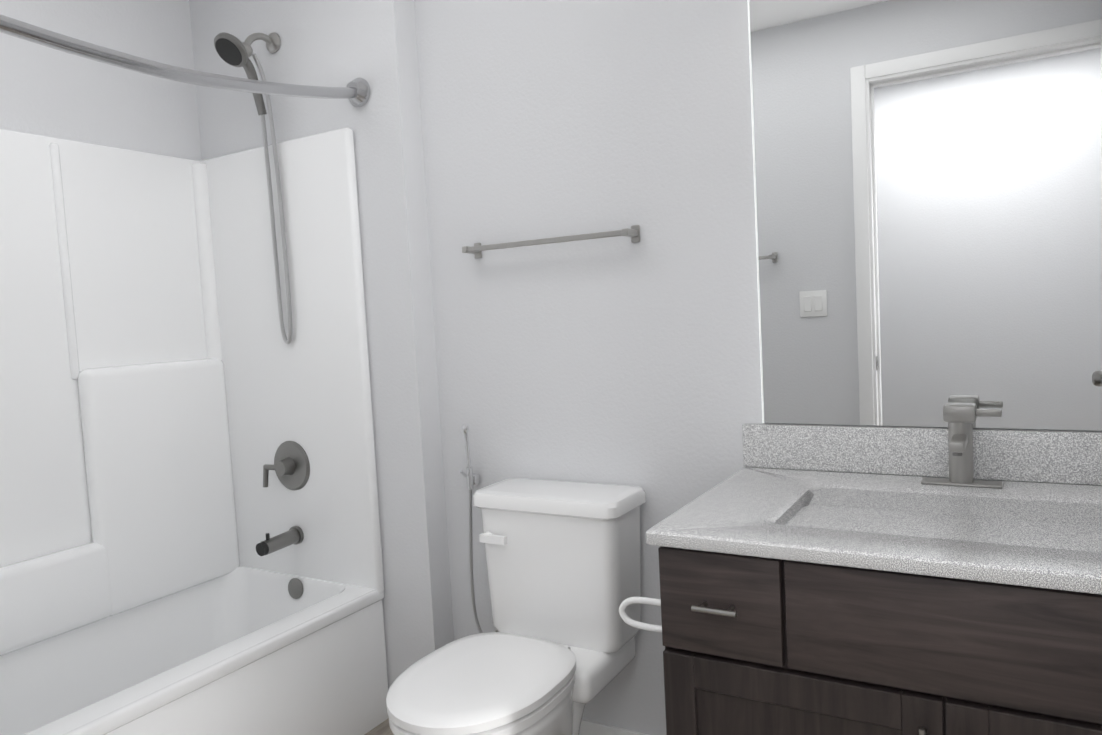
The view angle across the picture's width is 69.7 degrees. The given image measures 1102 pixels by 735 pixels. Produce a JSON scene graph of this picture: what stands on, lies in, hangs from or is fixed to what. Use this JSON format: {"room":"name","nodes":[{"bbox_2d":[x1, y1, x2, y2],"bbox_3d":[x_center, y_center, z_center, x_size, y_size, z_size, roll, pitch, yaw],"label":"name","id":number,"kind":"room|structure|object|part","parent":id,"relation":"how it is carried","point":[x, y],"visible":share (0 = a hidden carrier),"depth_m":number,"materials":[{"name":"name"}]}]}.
{"room":"bathroom","nodes":[
{"label":"bathroom","id":0,"kind":"room"},
{"bbox_2d":[0,0,201,159],"bbox_3d":[-1.609,-0.043,2.167,0.120,2.440,1.935,-1,4,30],"label":"wall","id":1,"kind":"structure","parent":0,"point":[47,91],"depth_m":2.45,"materials":[{"name":"white paint"}]},
{"bbox_2d":[189,0,453,688],"bbox_3d":[-0.766,-0.116,2.596,0.900,2.440,0.095,-1,4,30],"label":"wall","id":2,"kind":"structure","parent":0,"point":[339,43],"depth_m":2.40,"materials":[{"name":"white paint"}]},
{"bbox_2d":[365,718,393,734],"bbox_3d":[-0.299,1.254,0.764,3.870,0.100,3.240,-1,4,30],"label":"floor","id":3,"kind":"structure","parent":0,"point":[383,728],"depth_m":2.42,"materials":[{"name":"tile"}]},
{"bbox_2d":[0,14,388,734],"bbox_3d":[-1.176,0.081,1.933,0.854,2.177,1.494,-1,4,30],"label":"shower","id":4,"kind":"object","parent":3,"relation":"on","point":[190,538],"visible":1,"depth_m":2.42,"materials":[{"name":"white plastic"}]},
{"bbox_3d":[-0.914,-0.710,1.702,0.149,0.177,1.494,-1,4,30],"label":"curtain rod rail","id":5,"kind":"part","parent":4,"relation":"part of","materials":[{"name":"grey metal"}]},
{"bbox_2d":[386,424,645,734],"bbox_3d":[-0.156,0.653,1.938,0.577,0.929,0.734,-1,4,30],"label":"toilet","id":6,"kind":"object","parent":3,"relation":"on","point":[556,654],"visible":0.98,"depth_m":1.97,"materials":[{"name":"white ceramic"}]},
{"bbox_3d":[-0.155,0.716,1.799,0.364,0.066,0.486,-1,4,30],"label":"seat","id":7,"kind":"part","parent":6,"relation":"part of","materials":[{"name":"white plastic"}]},
{"bbox_2d":[619,403,1101,734],"bbox_3d":[0.683,0.598,1.498,1.187,1.008,0.635,-1,4,30],"label":"bathroom vanity","id":8,"kind":"object","parent":3,"relation":"on","point":[956,599],"visible":1,"depth_m":1.34,"materials":[{"name":"brown wood"}]},
{"bbox_3d":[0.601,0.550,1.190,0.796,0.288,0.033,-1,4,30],"label":"handle","id":9,"kind":"part","parent":8,"relation":"part of","materials":[{"name":"silver metal"}]},
{"bbox_2d":[920,403,1003,488],"bbox_3d":[0.823,0.163,1.595,0.150,0.168,0.151,-1,4,30],"label":"faucet","id":10,"kind":"object","parent":8,"relation":"on","point":[960,417],"depth_m":1.62,"materials":[{"name":"silver metal"}]},
{"bbox_2d":[414,0,1101,734],"bbox_3d":[0.129,-0.137,2.194,3.190,2.440,0.120,-1,4,30],"label":"wall","id":11,"kind":"structure","parent":0,"point":[620,360],"depth_m":2.12,"materials":[{"name":"white paint"}]},
{"bbox_2d":[462,225,639,258],"bbox_3d":[-0.013,-0.340,2.145,0.524,0.044,0.070,-1,4,30],"label":"towel bar","id":12,"kind":"object","parent":11,"relation":"attached to","point":[477,249],"visible":1,"depth_m":2.10,"materials":[{"name":"silver metal"}]},
{"bbox_2d":[579,719,647,734],"bbox_3d":[0.119,1.043,2.232,0.965,0.085,0.020,-1,4,30],"label":"baseboard","id":13,"kind":"structure","parent":11,"relation":"attached to","point":[588,727],"depth_m":2.19,"materials":[{"name":"white"}]},
{"bbox_2d":[747,0,1101,430],"bbox_3d":[0.838,-0.417,1.674,0.821,1.096,0.006,-1,4,30],"label":"wall mirror","id":14,"kind":"object","parent":11,"relation":"attached to","point":[928,195],"visible":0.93,"depth_m":1.70,"materials":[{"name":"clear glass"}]}
]}

